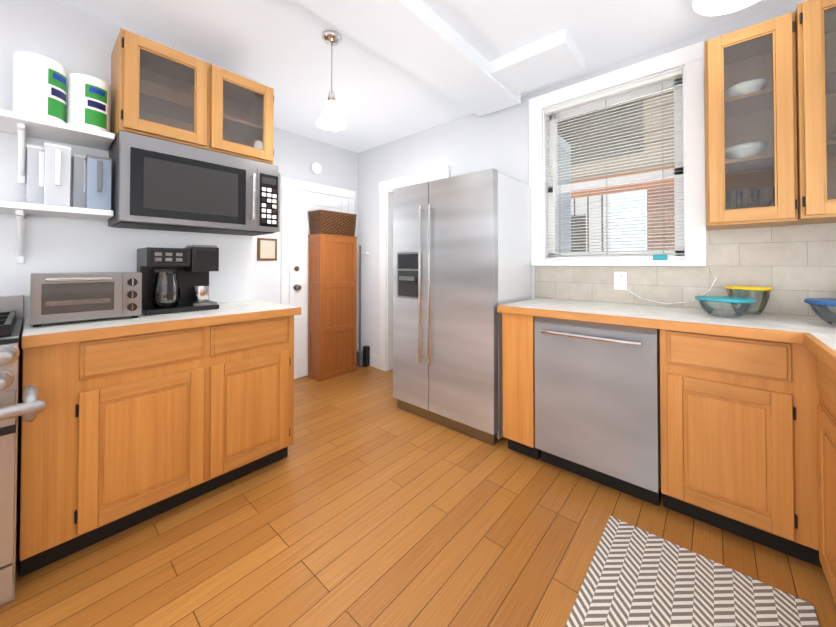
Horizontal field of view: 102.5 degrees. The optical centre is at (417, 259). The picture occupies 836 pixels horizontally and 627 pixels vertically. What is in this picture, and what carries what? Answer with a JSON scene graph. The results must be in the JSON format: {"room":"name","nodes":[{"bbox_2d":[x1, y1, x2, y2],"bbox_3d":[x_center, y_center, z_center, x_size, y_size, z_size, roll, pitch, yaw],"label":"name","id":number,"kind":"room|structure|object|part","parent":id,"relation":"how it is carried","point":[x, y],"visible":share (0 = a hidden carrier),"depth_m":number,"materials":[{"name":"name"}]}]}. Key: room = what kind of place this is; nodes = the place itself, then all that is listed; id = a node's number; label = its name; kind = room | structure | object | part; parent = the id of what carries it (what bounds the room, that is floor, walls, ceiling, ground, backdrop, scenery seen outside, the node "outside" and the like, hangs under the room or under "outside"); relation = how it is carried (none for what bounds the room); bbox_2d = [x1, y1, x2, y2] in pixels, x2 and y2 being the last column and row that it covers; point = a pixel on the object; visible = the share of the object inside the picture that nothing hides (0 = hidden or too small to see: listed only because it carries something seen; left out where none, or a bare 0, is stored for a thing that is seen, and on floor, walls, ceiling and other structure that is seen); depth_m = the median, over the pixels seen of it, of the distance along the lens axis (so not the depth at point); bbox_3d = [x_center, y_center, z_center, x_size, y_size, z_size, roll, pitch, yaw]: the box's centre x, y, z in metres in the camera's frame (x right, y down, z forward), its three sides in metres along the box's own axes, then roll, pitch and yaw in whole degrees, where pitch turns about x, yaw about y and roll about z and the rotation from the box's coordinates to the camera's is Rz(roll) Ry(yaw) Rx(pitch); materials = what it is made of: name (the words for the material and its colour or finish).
{"room":"kitchen","nodes":[
{"label":"kitchen","id":0,"kind":"room"},
{"bbox_2d":[0,0,807,375],"bbox_3d":[-0.349,-0.064,1.360,4.530,2.500,6.900,-1,-1,41],"label":"wall","id":1,"kind":"structure","parent":0,"point":[70,38],"depth_m":2.24,"materials":[{"name":"paint"}]},
{"bbox_2d":[0,109,114,263],"bbox_3d":[-1.926,-0.304,1.355,0.268,0.640,1.008,-1,-1,41],"label":"wall shelf","id":2,"kind":"object","parent":1,"relation":"attached to","point":[22,126],"visible":1,"depth_m":1.55,"materials":[{"name":"white paint"}]},
{"bbox_2d":[13,51,65,122],"bbox_3d":[-1.761,-0.772,1.565,0.164,0.300,0.165,-1,-1,41],"label":"paper towel","id":3,"kind":"object","parent":2,"relation":"on","point":[39,85],"visible":0.73,"depth_m":1.51,"materials":[{"name":"white paper"}]},
{"bbox_2d":[27,144,54,204],"bbox_3d":[-1.784,-0.383,1.587,0.124,0.282,0.091,-1,-1,41],"label":"water pitcher","id":4,"kind":"object","parent":2,"relation":"on","point":[36,157],"visible":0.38,"depth_m":1.54,"materials":[{"name":"white plastic"}]},
{"bbox_2d":[44,142,70,206],"bbox_3d":[-1.665,-0.381,1.548,0.114,0.277,0.084,-1,-1,41],"label":"water pitcher","id":5,"kind":"object","parent":2,"relation":"on","point":[60,169],"visible":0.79,"depth_m":1.52,"materials":[{"name":"white plastic"}]},
{"bbox_2d":[72,154,85,207],"bbox_3d":[-1.682,-0.377,1.692,0.119,0.272,0.089,-1,-1,41],"label":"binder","id":6,"kind":"object","parent":2,"relation":"on","point":[78,174],"visible":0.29,"depth_m":1.65,"materials":[{"name":"white plastic"}]},
{"bbox_2d":[67,73,109,131],"bbox_3d":[-1.645,-0.757,1.679,0.155,0.272,0.152,-1,-1,41],"label":"paper towel","id":7,"kind":"object","parent":2,"relation":"on","point":[88,101],"visible":0.71,"depth_m":1.62,"materials":[{"name":"white paper"}]},
{"bbox_2d":[85,154,111,209],"bbox_3d":[-1.571,-0.370,1.648,0.104,0.257,0.089,-1,-1,41],"label":"water pitcher","id":8,"kind":"object","parent":2,"relation":"on","point":[98,183],"visible":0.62,"depth_m":1.62,"materials":[{"name":"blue plastic"}]},
{"bbox_2d":[110,28,273,163],"bbox_3d":[-1.309,-0.877,2.014,0.334,0.498,0.760,-1,-1,41],"label":"upper cabinet","id":9,"kind":"object","parent":1,"relation":"attached to","point":[161,91],"visible":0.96,"depth_m":1.91,"materials":[{"name":"brown wood"}]},
{"bbox_2d":[108,130,279,235],"bbox_3d":[-1.266,-0.389,1.970,0.449,0.434,0.770,-1,-1,41],"label":"microwave","id":10,"kind":"object","parent":9,"relation":"attached to","point":[159,184],"visible":1,"depth_m":1.78,"materials":[{"name":"silver metal"}]},
{"bbox_2d":[257,238,276,260],"bbox_3d":[-1.434,-0.095,3.192,0.021,0.210,0.180,-1,-1,41],"label":"picture frame","id":11,"kind":"object","parent":1,"relation":"attached to","point":[266,249],"visible":0.93,"depth_m":3.18,"materials":[{"name":"brown wood"}]},
{"bbox_2d":[310,162,321,173],"bbox_3d":[-1.087,-0.975,3.583,0.041,0.120,0.120,-1,-1,41],"label":"smoke detector","id":12,"kind":"object","parent":1,"relation":"attached to","point":[315,167],"visible":1,"depth_m":3.56,"materials":[{"name":"white plastic"}]},
{"bbox_2d":[280,176,355,305],"bbox_3d":[-1.048,0.202,3.621,0.029,2.027,0.910,-1,-1,41],"label":"door frame","id":13,"kind":"structure","parent":1,"relation":"attached to","point":[286,184],"depth_m":3.34,"materials":[{"name":"white paint"}]},
{"bbox_2d":[289,188,347,378],"bbox_3d":[-1.024,0.249,3.599,0.093,1.923,0.716,-1,-1,41],"label":"back door","id":14,"kind":"structure","parent":1,"relation":"in","point":[303,204],"depth_m":3.45,"materials":[{"name":"white paint"}]},
{"bbox_2d":[370,354,378,368],"bbox_3d":[-0.579,1.149,3.855,0.410,0.140,0.028,-1,-1,41],"label":"baseboard","id":15,"kind":"structure","parent":1,"relation":"attached to","point":[374,361],"depth_m":3.74,"materials":[{"name":"white paint"}]},
{"bbox_2d":[379,166,449,370],"bbox_3d":[-0.005,0.174,3.498,0.960,2.080,0.228,-1,-1,41],"label":"trim","id":16,"kind":"structure","parent":1,"relation":"attached to","point":[386,290],"depth_m":3.68,"materials":[{"name":"white paint"}]},
{"bbox_2d":[529,41,706,265],"bbox_3d":[1.316,-0.604,2.333,1.038,1.295,0.250,-1,-1,41],"label":"window","id":17,"kind":"structure","parent":1,"relation":"in","point":[690,58],"depth_m":2.20,"materials":[{"name":"white paint"}]},
{"bbox_2d":[545,69,683,258],"bbox_3d":[1.286,-0.577,2.289,0.824,1.146,0.045,-1,-1,41],"label":"window blinds","id":18,"kind":"object","parent":17,"relation":"attached to","point":[647,82],"visible":0.98,"depth_m":2.25,"materials":[{"name":"white plastic"}]},
{"bbox_3d":[1.342,-0.571,2.353,0.828,1.138,0.075,-1,-1,41],"label":"window sash","id":19,"kind":"part","parent":17,"relation":"part of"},
{"bbox_2d":[653,254,667,259],"bbox_3d":[1.478,-0.013,2.045,0.070,0.034,0.033,-1,-1,41],"label":"sticker","id":20,"kind":"object","parent":17,"relation":"attached to","point":[661,257],"depth_m":2.03,"materials":[{"name":"teal"}]},
{"bbox_2d":[534,223,835,315],"bbox_3d":[1.621,0.038,1.949,1.920,0.489,0.010,-1,-1,41],"label":"tile backsplash","id":21,"kind":"structure","parent":1,"relation":"attached to","point":[794,266],"depth_m":1.83,"materials":[{"name":"beige tile"}]},
{"bbox_2d":[614,272,716,303],"bbox_3d":[1.484,0.171,2.045,0.507,0.195,0.023,-1,-1,41],"label":"outlet","id":22,"kind":"object","parent":21,"relation":"attached to","point":[620,280],"visible":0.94,"depth_m":2.18,"materials":[{"name":"white plastic"}]},
{"bbox_2d":[704,0,835,229],"bbox_3d":[1.886,-0.647,1.488,0.926,0.950,0.364,-1,-1,41],"label":"upper cabinet","id":23,"kind":"object","parent":1,"relation":"attached to","point":[787,113],"visible":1,"depth_m":1.55,"materials":[{"name":"brown wood"}]},
{"bbox_2d":[725,79,835,208],"bbox_3d":[1.866,-0.556,1.536,0.766,0.731,0.220,-1,-1,41],"label":"glassware","id":24,"kind":"object","parent":23,"relation":"in","point":[737,93],"depth_m":1.68,"materials":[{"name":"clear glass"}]},
{"bbox_2d":[0,365,835,626],"bbox_3d":[-0.349,1.236,1.343,4.530,0.100,6.900,-1,-1,41],"label":"floor","id":25,"kind":"structure","parent":0,"point":[366,502],"depth_m":1.40,"materials":[{"name":"brown wood"}]},
{"bbox_2d":[0,295,45,605],"bbox_3d":[-1.804,0.672,1.065,0.818,1.020,0.822,-1,-1,41],"label":"range","id":26,"kind":"object","parent":25,"relation":"on","point":[14,409],"visible":1,"depth_m":1.12,"materials":[{"name":"silver metal"}]},
{"bbox_2d":[19,316,293,576],"bbox_3d":[-1.299,0.757,1.789,0.618,0.870,1.048,-1,-1,41],"label":"base cabinet","id":27,"kind":"object","parent":25,"relation":"on","point":[119,434],"visible":0.98,"depth_m":1.45,"materials":[{"name":"brown wood"}]},
{"bbox_2d":[21,300,300,348],"bbox_3d":[-1.284,0.302,1.794,0.643,0.043,1.070,-1,-1,41],"label":"countertop","id":28,"kind":"structure","parent":27,"relation":"on","point":[50,334],"depth_m":1.50,"materials":[{"name":"laminate"}]},
{"bbox_2d":[30,272,141,326],"bbox_3d":[-1.531,0.170,1.556,0.332,0.215,0.350,-1,-1,41],"label":"toaster oven","id":29,"kind":"object","parent":28,"relation":"on","point":[64,297],"visible":1,"depth_m":1.45,"materials":[{"name":"silver metal"}]},
{"bbox_2d":[137,245,218,315],"bbox_3d":[-1.339,0.101,1.877,0.277,0.362,0.325,-1,-1,41],"label":"coffee maker","id":30,"kind":"object","parent":28,"relation":"on","point":[175,280],"visible":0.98,"depth_m":1.81,"materials":[{"name":"black plastic"}]},
{"bbox_2d":[308,234,357,381],"bbox_3d":[-0.904,0.481,3.577,0.230,1.468,0.470,-1,-1,41],"label":"pantry cabinet","id":31,"kind":"object","parent":25,"relation":"on","point":[332,309],"visible":1,"depth_m":3.46,"materials":[{"name":"brown wood"}]},
{"bbox_2d":[308,209,356,232],"bbox_3d":[-0.907,-0.409,3.585,0.236,0.175,0.466,-1,-1,41],"label":"wicker basket","id":32,"kind":"object","parent":31,"relation":"on","point":[329,222],"depth_m":3.47,"materials":[{"name":"brown wicker"}]},
{"bbox_2d":[310,232,354,235],"bbox_3d":[-0.907,-0.258,3.583,0.192,0.008,0.422,-1,-1,41],"label":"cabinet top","id":33,"kind":"object","parent":31,"relation":"on","point":[316,232],"depth_m":3.48,"materials":[{"name":"brown wood"}]},
{"bbox_2d":[357,246,369,366],"bbox_3d":[-0.640,0.526,3.870,0.190,1.375,0.099,-1,-1,41],"label":"mop","id":34,"kind":"object","parent":25,"relation":"on","point":[363,357],"visible":0.92,"depth_m":3.85,"materials":[{"name":"grey"}]},
{"bbox_2d":[393,168,530,445],"bbox_3d":[0.314,0.312,2.631,0.911,1.780,0.647,-1,-1,41],"label":"refrigerator","id":35,"kind":"object","parent":25,"relation":"on","point":[461,258],"visible":0.96,"depth_m":2.36,"materials":[{"name":"silver metal"}]},
{"bbox_2d":[502,313,540,459],"bbox_3d":[0.802,0.763,2.246,0.196,0.870,0.628,-1,-1,41],"label":"base cabinet","id":36,"kind":"object","parent":25,"relation":"on","point":[518,335],"depth_m":2.01,"materials":[{"name":"brown wood"}]},
{"bbox_2d":[534,316,661,505],"bbox_3d":[1.084,0.761,1.966,0.586,0.866,0.677,-1,-1,41],"label":"dishwasher","id":37,"kind":"object","parent":25,"relation":"on","point":[597,402],"visible":0.85,"depth_m":1.72,"materials":[{"name":"silver metal"}]},
{"bbox_2d":[565,516,819,626],"bbox_3d":[0.565,1.172,0.716,0.612,0.010,1.665,-1,-1,41],"label":"rug","id":38,"kind":"object","parent":25,"relation":"on","point":[636,577],"visible":1,"depth_m":1.18,"materials":[{"name":"grey fabric"}]},
{"bbox_2d":[659,329,801,559],"bbox_3d":[1.481,0.755,1.649,0.416,0.870,0.628,-1,-1,41],"label":"base cabinet","id":39,"kind":"object","parent":25,"relation":"on","point":[748,438],"depth_m":1.39,"materials":[{"name":"brown wood"}]},
{"bbox_2d":[497,298,784,342],"bbox_3d":[1.166,0.304,1.913,1.230,0.043,0.656,-1,-1,41],"label":"countertop","id":40,"kind":"structure","parent":39,"relation":"on","point":[763,326],"depth_m":1.68,"materials":[{"name":"laminate"}]},
{"bbox_2d":[695,296,755,316],"bbox_3d":[1.509,0.232,1.653,0.222,0.089,0.222,-1,-1,41],"label":"glass bowl","id":41,"kind":"object","parent":40,"relation":"on","point":[744,307],"visible":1,"depth_m":1.64,"materials":[{"name":"teal"}]},
{"bbox_2d":[724,285,772,314],"bbox_3d":[1.699,0.208,1.726,0.182,0.139,0.182,-1,-1,41],"label":"glass bowl","id":42,"kind":"object","parent":40,"relation":"on","point":[765,292],"visible":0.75,"depth_m":1.71,"materials":[{"name":"yellow"}]},
{"bbox_2d":[806,347,835,603],"bbox_3d":[1.565,0.745,0.878,0.628,0.870,0.459,-1,-1,41],"label":"base cabinet","id":43,"kind":"object","parent":25,"relation":"on","point":[820,378],"depth_m":1.15,"materials":[{"name":"brown wood"}]},
{"bbox_2d":[769,313,835,372],"bbox_3d":[0.912,0.281,0.179,0.678,0.043,3.598,-1,-1,41],"label":"countertop","id":44,"kind":"structure","parent":43,"relation":"on","point":[816,335],"depth_m":1.26,"materials":[{"name":"laminate"}]},
{"bbox_2d":[804,298,835,325],"bbox_3d":[1.770,0.221,1.344,0.292,0.104,0.292,-1,-1,41],"label":"glass bowl","id":45,"kind":"object","parent":44,"relation":"on","point":[820,309],"visible":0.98,"depth_m":1.44,"materials":[{"name":"blue"}]},
{"bbox_2d":[58,0,800,152],"bbox_3d":[-0.349,-1.314,1.376,4.530,0.200,6.900,-1,-1,41],"label":"ceiling","id":46,"kind":"structure","parent":0,"point":[402,68],"depth_m":2.00,"materials":[{"name":"grey paint"}]},
{"bbox_2d":[316,30,346,130],"bbox_3d":[-0.504,-1.046,1.961,0.172,0.520,0.172,-1,-1,41],"label":"pendant light","id":47,"kind":"object","parent":46,"relation":"hanging from","point":[330,118],"visible":0.98,"depth_m":1.94,"materials":[{"name":"white glass"}]},
{"bbox_2d":[693,0,759,15],"bbox_3d":[1.459,-1.244,1.517,0.336,0.134,0.336,-1,-1,41],"label":"flush ceiling light","id":48,"kind":"object","parent":46,"relation":"attached to","point":[712,7],"visible":1,"depth_m":1.58,"materials":[{"name":"white glass"}]},
{"label":"outside","id":49,"kind":"structure","parent":0,"visible":0},
{"bbox_2d":[557,88,674,251],"bbox_3d":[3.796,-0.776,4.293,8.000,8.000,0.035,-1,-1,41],"label":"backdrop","id":50,"kind":"structure","parent":49,"point":[575,211],"depth_m":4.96,"materials":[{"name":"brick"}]}
]}

